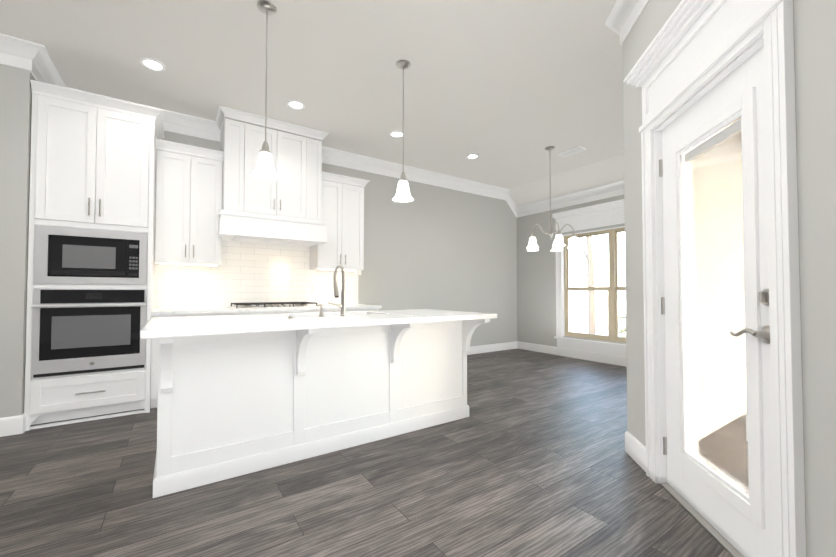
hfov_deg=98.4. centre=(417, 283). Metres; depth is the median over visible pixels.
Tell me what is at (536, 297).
wall
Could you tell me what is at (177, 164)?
upper cabinet
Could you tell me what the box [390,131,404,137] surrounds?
recessed light
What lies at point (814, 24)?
wall
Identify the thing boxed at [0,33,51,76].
crown molding
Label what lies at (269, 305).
cooktop
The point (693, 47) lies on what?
door frame
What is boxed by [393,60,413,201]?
pendant light
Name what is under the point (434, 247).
wall
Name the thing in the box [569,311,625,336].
ground
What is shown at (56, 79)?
crown molding
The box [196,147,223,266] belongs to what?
upper cabinet
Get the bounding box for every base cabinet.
[152,315,221,407]
[236,311,291,314]
[292,311,327,312]
[328,307,379,311]
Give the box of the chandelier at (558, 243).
[527,146,580,250]
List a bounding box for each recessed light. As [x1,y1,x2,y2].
[139,57,165,70]
[286,100,304,109]
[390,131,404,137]
[466,154,478,158]
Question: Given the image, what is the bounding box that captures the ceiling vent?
[558,146,585,156]
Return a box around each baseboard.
[0,413,25,436]
[467,341,517,354]
[518,341,555,354]
[625,431,643,453]
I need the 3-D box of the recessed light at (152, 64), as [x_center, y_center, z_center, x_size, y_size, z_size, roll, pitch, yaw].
[-2.267,-1.874,3.087,0.188,0.011,0.188,1,-2,-34]
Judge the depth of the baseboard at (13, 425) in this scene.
2.78 m
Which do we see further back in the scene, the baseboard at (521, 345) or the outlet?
the baseboard at (521, 345)
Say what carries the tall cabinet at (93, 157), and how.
on the floor
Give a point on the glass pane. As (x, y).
(717, 348)
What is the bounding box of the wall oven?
[31,289,146,379]
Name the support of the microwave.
in the tall cabinet at (93, 157)
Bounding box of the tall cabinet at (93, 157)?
[24,79,159,430]
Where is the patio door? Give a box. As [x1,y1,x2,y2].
[659,46,774,556]
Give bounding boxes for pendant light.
[251,0,278,179]
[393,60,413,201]
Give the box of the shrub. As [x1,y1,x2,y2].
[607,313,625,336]
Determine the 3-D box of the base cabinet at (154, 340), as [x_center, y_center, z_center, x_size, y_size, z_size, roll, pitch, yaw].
[-2.367,0.743,3.779,0.661,0.885,0.618,1,-2,-34]
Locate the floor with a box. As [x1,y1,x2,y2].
[0,348,748,556]
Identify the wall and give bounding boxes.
[0,64,516,417]
[517,194,625,346]
[622,0,835,556]
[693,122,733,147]
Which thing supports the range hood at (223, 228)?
attached to the wall at (434, 247)
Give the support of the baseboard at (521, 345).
attached to the wall at (536, 297)
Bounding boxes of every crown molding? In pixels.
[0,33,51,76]
[31,61,67,87]
[68,87,515,215]
[516,180,623,216]
[605,0,648,39]
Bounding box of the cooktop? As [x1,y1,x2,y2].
[228,302,319,308]
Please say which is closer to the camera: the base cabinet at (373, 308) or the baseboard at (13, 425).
the baseboard at (13, 425)
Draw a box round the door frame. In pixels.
[623,0,805,556]
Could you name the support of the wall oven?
in the tall cabinet at (93, 157)
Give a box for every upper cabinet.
[156,139,199,266]
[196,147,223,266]
[220,107,251,210]
[252,115,283,214]
[284,123,311,218]
[308,172,347,270]
[312,131,323,218]
[348,176,363,270]
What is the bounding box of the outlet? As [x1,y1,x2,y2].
[328,284,332,292]
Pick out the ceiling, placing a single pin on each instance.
(508, 92)
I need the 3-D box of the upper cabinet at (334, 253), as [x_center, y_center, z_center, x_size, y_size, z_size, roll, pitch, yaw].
[-1.193,-0.794,4.780,0.379,1.215,0.328,1,-2,-34]
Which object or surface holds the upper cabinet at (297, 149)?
attached to the wall at (434, 247)
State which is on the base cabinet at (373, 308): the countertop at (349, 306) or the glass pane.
the countertop at (349, 306)
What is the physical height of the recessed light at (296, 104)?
0.011 m
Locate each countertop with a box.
[140,309,495,338]
[152,303,371,314]
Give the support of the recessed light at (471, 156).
in the ceiling
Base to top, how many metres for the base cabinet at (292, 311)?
0.885 m
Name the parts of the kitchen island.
island frame, island frame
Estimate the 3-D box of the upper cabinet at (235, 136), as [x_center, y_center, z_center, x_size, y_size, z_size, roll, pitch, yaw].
[-2.084,-1.295,4.101,0.252,1.116,0.478,1,-2,-34]
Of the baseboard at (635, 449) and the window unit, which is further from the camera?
the window unit
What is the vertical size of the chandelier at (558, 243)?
1.367 m
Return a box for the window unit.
[552,199,626,366]
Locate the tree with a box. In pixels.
[579,236,595,333]
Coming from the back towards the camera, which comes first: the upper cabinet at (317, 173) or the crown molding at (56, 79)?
the upper cabinet at (317, 173)
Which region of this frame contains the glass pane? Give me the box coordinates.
[685,130,748,493]
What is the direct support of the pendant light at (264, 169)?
hanging from the ceiling
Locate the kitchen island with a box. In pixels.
[153,313,489,497]
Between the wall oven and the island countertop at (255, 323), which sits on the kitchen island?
the island countertop at (255, 323)
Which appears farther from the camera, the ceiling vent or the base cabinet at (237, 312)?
the ceiling vent
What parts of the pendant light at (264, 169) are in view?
lamp shade, stem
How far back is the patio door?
1.55 m
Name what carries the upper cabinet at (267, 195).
attached to the wall at (434, 247)
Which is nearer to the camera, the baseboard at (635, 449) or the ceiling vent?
the baseboard at (635, 449)
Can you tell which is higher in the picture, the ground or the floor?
the ground
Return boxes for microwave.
[33,225,147,284]
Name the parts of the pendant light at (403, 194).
stem, lamp shade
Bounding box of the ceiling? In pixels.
[0,0,623,205]
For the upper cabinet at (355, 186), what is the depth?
4.83 m
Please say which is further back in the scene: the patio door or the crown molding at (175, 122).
the crown molding at (175, 122)
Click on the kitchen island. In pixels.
(239, 395)
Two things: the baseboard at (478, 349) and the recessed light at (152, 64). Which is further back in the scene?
the baseboard at (478, 349)
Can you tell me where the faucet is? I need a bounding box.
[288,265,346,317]
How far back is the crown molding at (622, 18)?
2.44 m
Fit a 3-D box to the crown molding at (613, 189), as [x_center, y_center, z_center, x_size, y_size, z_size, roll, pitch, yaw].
[2.909,-1.429,5.578,0.100,0.190,3.390,1,-2,-34]
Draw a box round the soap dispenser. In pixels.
[288,304,323,317]
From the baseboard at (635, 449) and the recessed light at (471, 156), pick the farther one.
the recessed light at (471, 156)
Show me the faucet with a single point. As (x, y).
(342, 305)
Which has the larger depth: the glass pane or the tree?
the tree

